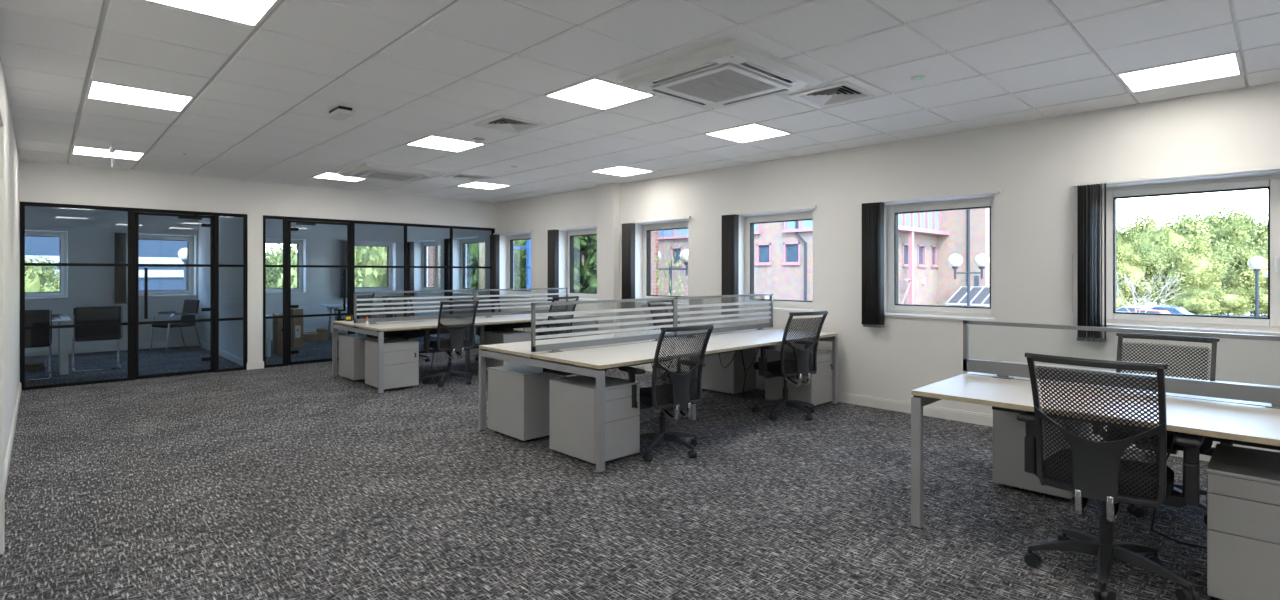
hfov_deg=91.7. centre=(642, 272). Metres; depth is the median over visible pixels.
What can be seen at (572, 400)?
drawer pedestal
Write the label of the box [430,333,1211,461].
baseboard
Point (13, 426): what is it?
baseboard
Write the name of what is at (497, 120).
ceiling vent
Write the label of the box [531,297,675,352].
screen
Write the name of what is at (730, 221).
vertical blind
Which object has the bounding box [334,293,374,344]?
chair
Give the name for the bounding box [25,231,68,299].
window
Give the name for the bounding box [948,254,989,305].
lamp post
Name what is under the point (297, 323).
cardboard box
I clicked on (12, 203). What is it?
wall
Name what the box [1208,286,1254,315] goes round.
bush
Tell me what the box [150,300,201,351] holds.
armchair
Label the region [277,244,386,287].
tree
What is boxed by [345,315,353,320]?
tape measure
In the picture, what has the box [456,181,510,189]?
recessed light
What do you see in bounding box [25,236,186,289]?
building
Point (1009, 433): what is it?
drawer pedestal
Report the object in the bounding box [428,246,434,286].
brick wall
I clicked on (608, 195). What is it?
column
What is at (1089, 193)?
vertical blind
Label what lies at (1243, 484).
drawer pedestal
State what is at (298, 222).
door
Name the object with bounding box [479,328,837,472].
desk
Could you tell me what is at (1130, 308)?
car
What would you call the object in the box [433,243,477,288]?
tree
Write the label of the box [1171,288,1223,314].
bush
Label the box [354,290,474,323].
screen
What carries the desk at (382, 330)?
on the floor
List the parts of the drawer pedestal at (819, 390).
panel, drawer, drawer, drawer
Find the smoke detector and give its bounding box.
[473,138,483,143]
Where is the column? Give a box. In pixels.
[597,183,619,334]
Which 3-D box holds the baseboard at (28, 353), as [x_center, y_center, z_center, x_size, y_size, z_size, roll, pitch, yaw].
[-8.015,1.305,11.965,6.890,0.100,0.016,0,0,-44]
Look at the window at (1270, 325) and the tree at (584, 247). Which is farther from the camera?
the tree at (584, 247)
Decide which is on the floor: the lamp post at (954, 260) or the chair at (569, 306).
the chair at (569, 306)
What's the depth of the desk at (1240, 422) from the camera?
3.07 m
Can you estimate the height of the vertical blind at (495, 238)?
1.280 m
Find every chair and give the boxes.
[25,310,51,380]
[72,306,122,372]
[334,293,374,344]
[357,297,404,338]
[382,295,429,361]
[421,300,478,387]
[471,295,512,360]
[530,296,578,360]
[618,324,713,461]
[752,311,827,420]
[1016,353,1205,599]
[1092,333,1232,524]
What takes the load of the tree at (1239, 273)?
on the ground
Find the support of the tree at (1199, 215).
on the ground
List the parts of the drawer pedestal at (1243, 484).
panel, drawer, drawer, drawer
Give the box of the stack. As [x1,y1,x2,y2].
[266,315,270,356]
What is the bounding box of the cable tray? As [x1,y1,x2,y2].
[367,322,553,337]
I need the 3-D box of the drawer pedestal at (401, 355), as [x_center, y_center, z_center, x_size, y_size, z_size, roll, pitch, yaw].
[-2.985,1.080,7.395,0.422,0.550,0.573,0,0,-44]
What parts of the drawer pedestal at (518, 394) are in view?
drawer, panel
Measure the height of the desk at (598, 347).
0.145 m
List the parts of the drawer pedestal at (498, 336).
panel, drawer, drawer, drawer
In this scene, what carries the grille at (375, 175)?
attached to the air conditioner at (374, 171)
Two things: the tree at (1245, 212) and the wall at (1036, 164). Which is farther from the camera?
the tree at (1245, 212)
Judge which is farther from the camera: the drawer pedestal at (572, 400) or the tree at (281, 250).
the tree at (281, 250)
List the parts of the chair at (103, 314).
frame, backrest, frame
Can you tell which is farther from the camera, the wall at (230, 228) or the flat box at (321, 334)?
the flat box at (321, 334)
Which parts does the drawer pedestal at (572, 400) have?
panel, drawer, drawer, drawer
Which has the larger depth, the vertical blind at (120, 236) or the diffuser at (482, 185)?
the vertical blind at (120, 236)
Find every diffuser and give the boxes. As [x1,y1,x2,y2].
[316,173,362,180]
[460,182,505,188]
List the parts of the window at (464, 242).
sill, sash, frame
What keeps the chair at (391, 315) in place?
on the floor
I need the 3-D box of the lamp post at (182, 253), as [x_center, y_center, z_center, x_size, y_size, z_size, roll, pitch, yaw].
[-14.717,1.922,20.000,0.400,5.466,0.400,0,0,-44]
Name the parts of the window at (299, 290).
sill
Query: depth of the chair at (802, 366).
5.75 m
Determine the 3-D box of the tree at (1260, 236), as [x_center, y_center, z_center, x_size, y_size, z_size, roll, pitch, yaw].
[102.844,-2.561,99.787,12.208,15.907,10.690,0,0,-44]
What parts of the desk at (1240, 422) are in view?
leg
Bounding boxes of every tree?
[25,255,59,291]
[266,244,296,260]
[266,245,295,288]
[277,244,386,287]
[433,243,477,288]
[476,240,525,288]
[573,235,596,292]
[1116,219,1143,253]
[1116,242,1157,306]
[1116,268,1187,312]
[1116,289,1130,308]
[1123,211,1158,295]
[1136,240,1175,305]
[1140,211,1217,301]
[1149,237,1230,306]
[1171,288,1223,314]
[1173,208,1215,226]
[1194,203,1256,253]
[1206,241,1251,294]
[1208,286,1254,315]
[1215,243,1267,304]
[1238,212,1257,239]
[1240,213,1267,254]
[1246,286,1267,316]
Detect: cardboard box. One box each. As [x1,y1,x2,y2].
[273,313,291,355]
[291,308,302,347]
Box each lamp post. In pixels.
[178,248,186,289]
[658,249,687,295]
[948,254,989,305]
[1248,256,1266,316]
[1263,270,1267,278]
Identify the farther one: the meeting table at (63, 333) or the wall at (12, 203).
the meeting table at (63, 333)
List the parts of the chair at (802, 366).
armrest, seat, frame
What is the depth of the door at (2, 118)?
2.99 m
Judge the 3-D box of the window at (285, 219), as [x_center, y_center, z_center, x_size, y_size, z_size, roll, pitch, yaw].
[-4.095,0.266,10.177,3.743,2.178,0.060,0,0,-44]
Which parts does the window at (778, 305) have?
sill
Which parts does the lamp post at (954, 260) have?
globe, post, globe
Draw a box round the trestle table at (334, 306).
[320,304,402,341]
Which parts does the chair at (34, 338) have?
backrest, frame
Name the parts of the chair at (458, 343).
armrest, seat, frame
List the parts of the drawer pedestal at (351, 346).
panel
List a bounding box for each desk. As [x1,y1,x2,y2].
[332,314,598,393]
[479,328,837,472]
[543,345,772,375]
[911,361,1279,548]
[992,406,1279,449]
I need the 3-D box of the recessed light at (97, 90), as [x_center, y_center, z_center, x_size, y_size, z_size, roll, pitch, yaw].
[-3.711,-1.300,4.588,0.584,0.015,0.584,0,0,-44]
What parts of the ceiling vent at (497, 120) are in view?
frame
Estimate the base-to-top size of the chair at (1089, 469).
1.002 m
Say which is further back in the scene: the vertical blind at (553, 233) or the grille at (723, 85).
the vertical blind at (553, 233)
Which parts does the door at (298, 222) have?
handle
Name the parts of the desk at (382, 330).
leg, leg, leg, leg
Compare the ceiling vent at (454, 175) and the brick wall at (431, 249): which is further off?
the brick wall at (431, 249)
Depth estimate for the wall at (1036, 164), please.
5.73 m
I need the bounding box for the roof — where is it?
[945,286,989,305]
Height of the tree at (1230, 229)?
17.932 m
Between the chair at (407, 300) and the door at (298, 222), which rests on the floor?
the chair at (407, 300)
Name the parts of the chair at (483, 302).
armrest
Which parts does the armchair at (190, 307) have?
frame, seat, frame, backrest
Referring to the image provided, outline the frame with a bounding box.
[514,239,530,290]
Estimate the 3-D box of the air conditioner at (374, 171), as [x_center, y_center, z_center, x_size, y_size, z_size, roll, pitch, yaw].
[-3.234,-1.264,7.975,0.980,0.064,0.980,0,0,-44]
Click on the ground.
(1148, 303)
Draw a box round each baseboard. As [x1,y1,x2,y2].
[5,382,20,490]
[25,329,369,356]
[197,341,242,365]
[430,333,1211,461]
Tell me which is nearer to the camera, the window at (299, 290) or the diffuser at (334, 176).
the diffuser at (334, 176)
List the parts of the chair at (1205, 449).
armrest, seat, frame, armrest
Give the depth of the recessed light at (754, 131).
5.78 m
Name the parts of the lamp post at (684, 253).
post, globe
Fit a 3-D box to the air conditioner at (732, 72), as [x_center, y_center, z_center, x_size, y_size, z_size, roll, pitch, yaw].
[0.518,-1.264,4.134,0.980,0.064,0.980,0,0,-44]
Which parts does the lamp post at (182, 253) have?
globe, post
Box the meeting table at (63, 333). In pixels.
[52,317,71,374]
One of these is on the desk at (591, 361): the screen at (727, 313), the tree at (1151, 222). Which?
the screen at (727, 313)
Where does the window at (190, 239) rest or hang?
in the wall at (90, 237)
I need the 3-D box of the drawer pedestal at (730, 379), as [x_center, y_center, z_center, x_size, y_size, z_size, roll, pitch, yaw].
[0.951,1.080,7.150,0.422,0.550,0.551,0,0,-44]
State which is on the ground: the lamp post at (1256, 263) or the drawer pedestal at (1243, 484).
the lamp post at (1256, 263)
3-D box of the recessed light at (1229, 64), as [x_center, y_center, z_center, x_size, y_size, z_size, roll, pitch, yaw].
[3.494,-1.300,4.053,0.584,0.015,0.584,0,0,-44]
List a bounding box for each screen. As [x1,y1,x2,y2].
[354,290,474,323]
[475,288,567,316]
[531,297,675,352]
[676,293,772,337]
[963,320,1279,408]
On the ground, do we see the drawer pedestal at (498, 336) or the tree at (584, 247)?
the tree at (584, 247)
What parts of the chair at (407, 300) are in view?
frame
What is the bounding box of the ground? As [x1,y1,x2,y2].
[1127,294,1265,316]
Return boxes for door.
[0,100,4,554]
[135,212,213,378]
[288,220,349,364]
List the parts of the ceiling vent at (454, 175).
frame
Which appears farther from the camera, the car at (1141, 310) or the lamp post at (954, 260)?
the car at (1141, 310)
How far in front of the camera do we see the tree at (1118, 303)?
64.86 m
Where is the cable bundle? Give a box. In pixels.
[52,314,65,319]
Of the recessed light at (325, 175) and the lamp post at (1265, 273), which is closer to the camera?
the recessed light at (325, 175)
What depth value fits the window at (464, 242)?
12.78 m
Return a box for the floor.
[0,335,1220,599]
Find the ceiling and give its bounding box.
[0,0,1279,202]
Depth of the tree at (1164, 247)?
87.09 m
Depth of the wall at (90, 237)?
11.21 m
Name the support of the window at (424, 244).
in the wall at (1036, 164)
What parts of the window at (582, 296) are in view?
sill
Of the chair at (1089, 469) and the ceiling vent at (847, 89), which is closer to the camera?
the chair at (1089, 469)
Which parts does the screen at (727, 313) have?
pane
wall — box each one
[0,56,19,456]
[19,160,496,362]
[25,206,403,350]
[198,215,242,358]
[407,82,1279,452]
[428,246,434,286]
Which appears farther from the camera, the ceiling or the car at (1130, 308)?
the car at (1130, 308)
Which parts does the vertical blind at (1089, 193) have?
cord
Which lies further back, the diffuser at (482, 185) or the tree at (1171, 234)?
the tree at (1171, 234)
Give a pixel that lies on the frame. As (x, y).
(527, 247)
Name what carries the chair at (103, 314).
on the floor
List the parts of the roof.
panel, panel, panel, panel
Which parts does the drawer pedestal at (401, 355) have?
panel, drawer, drawer, drawer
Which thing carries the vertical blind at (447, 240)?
attached to the window at (464, 242)
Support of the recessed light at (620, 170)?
in the ceiling
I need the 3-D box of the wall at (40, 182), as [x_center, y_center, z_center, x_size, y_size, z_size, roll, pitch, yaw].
[-5.225,-0.145,9.102,6.910,3.000,0.130,0,0,-44]
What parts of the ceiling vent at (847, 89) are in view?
frame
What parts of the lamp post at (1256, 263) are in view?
post, globe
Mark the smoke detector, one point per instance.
(476, 140)
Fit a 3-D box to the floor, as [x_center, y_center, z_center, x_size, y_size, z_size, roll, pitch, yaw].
[-1.887,1.480,5.681,7.540,0.250,18.230,0,0,-44]
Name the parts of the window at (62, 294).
sill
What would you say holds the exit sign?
hanging from the ceiling
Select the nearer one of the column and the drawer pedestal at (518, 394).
the drawer pedestal at (518, 394)
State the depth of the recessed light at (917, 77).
4.09 m
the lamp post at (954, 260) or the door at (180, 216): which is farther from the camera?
the lamp post at (954, 260)
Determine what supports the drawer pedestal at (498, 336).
on the floor
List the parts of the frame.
rail, post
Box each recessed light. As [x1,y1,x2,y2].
[71,145,145,160]
[85,78,194,111]
[143,0,280,27]
[311,171,364,181]
[405,134,485,151]
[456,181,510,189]
[543,76,655,109]
[590,165,654,176]
[703,122,791,142]
[911,75,925,79]
[1115,51,1242,92]
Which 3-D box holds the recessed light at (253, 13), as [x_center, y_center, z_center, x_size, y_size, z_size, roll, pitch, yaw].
[-2.040,-1.300,2.865,0.584,0.015,0.584,0,0,-44]
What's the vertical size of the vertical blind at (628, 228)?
1.280 m
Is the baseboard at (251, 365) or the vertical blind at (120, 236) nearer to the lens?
the baseboard at (251, 365)
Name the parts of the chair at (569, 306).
seat, frame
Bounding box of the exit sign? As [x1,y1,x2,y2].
[109,144,116,152]
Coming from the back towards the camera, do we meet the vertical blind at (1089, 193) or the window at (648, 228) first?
the window at (648, 228)
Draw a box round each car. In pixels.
[1116,306,1149,311]
[1133,309,1170,313]
[1151,306,1193,314]
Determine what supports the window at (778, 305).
in the wall at (1036, 164)
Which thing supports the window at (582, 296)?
in the wall at (1036, 164)
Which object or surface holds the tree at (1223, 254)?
on the ground
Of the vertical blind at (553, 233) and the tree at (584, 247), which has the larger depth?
the tree at (584, 247)
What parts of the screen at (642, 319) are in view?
pane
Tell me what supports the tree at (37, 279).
on the ground
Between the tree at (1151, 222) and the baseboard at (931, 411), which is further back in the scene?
the tree at (1151, 222)
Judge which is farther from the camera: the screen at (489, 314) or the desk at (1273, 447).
the screen at (489, 314)
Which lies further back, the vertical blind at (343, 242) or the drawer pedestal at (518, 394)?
the vertical blind at (343, 242)
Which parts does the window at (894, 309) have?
sill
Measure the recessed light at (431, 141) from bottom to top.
0.015 m
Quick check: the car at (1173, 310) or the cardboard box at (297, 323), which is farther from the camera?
the car at (1173, 310)
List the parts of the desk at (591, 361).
leg, leg, leg, leg, leg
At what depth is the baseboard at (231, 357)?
9.82 m
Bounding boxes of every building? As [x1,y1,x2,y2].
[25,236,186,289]
[658,208,989,306]
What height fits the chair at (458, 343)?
1.022 m
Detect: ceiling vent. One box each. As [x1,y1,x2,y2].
[437,171,495,180]
[464,110,556,133]
[778,75,889,108]
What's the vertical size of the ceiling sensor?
0.056 m
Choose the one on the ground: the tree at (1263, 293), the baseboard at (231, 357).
the tree at (1263, 293)
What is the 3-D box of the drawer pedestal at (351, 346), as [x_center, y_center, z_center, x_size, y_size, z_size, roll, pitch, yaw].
[-3.611,1.080,8.020,0.422,0.550,0.551,0,0,-44]
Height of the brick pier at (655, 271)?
8.300 m
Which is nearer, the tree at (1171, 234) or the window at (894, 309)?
the window at (894, 309)
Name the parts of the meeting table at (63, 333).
leg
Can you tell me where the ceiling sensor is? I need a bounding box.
[327,106,353,119]
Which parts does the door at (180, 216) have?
handle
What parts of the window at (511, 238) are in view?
sill, sash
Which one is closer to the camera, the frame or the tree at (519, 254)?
the frame
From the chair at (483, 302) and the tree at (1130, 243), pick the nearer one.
the chair at (483, 302)
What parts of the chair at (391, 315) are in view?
frame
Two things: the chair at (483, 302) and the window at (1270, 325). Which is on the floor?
the chair at (483, 302)
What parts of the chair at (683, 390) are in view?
armrest, seat, frame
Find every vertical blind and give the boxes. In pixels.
[112,231,197,303]
[338,239,398,297]
[407,238,434,296]
[444,235,477,299]
[490,230,531,302]
[548,224,596,306]
[622,216,690,298]
[722,205,816,294]
[861,189,1000,327]
[1072,164,1279,341]
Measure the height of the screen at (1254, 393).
0.332 m
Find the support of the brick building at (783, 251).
on the ground
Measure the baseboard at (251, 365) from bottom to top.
0.100 m
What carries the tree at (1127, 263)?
on the ground
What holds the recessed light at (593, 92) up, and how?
in the ceiling
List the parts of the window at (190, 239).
sill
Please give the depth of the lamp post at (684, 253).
19.96 m
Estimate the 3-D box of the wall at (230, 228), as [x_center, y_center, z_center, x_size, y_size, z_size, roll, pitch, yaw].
[-6.915,-0.145,10.277,0.120,3.000,3.970,0,0,-44]
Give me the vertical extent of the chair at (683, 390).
0.972 m
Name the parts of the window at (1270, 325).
sill, handle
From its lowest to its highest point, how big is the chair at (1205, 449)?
0.972 m
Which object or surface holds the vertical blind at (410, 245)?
attached to the window at (424, 244)
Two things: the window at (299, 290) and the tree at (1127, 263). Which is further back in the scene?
the tree at (1127, 263)
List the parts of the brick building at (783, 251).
pane, pane, pane, pane, pane, pane, pane, pane, pane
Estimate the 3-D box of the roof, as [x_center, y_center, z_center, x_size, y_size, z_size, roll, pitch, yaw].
[17.039,2.680,31.743,2.300,3.950,2.300,0,0,-44]
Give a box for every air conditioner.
[337,162,443,182]
[617,39,825,109]
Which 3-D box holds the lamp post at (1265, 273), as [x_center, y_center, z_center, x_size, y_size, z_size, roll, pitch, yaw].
[36.242,2.237,36.000,0.480,4.836,0.480,0,0,-44]
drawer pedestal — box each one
[338,334,387,380]
[365,338,418,390]
[485,330,530,369]
[488,364,565,441]
[549,375,639,464]
[696,348,755,394]
[765,346,832,407]
[993,410,1090,498]
[1206,444,1279,599]
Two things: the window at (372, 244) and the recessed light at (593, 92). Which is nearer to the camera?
the recessed light at (593, 92)
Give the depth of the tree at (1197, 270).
74.66 m
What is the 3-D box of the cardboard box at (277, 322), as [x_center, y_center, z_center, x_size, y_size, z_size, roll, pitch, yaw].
[-6.098,1.025,10.499,0.200,0.660,0.754,0,0,-36]
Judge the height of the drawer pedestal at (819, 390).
0.550 m
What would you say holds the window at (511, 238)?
in the wall at (1036, 164)
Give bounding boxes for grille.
[363,172,416,180]
[666,69,775,101]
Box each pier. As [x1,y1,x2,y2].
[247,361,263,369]
[651,231,685,295]
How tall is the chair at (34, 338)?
0.890 m
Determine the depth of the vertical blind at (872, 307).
6.17 m
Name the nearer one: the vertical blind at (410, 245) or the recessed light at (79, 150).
the recessed light at (79, 150)
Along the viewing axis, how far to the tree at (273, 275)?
44.61 m
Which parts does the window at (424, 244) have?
sash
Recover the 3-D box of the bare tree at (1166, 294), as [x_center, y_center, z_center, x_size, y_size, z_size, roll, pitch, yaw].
[43.397,1.879,53.950,6.628,5.551,5.643,0,0,-28]
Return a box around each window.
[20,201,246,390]
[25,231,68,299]
[126,234,196,297]
[263,215,494,367]
[266,239,306,294]
[355,242,391,291]
[419,241,434,292]
[453,238,477,294]
[503,234,531,297]
[559,229,596,300]
[643,221,687,297]
[745,211,813,311]
[884,197,995,321]
[1102,174,1279,335]
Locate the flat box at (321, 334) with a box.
[303,328,346,341]

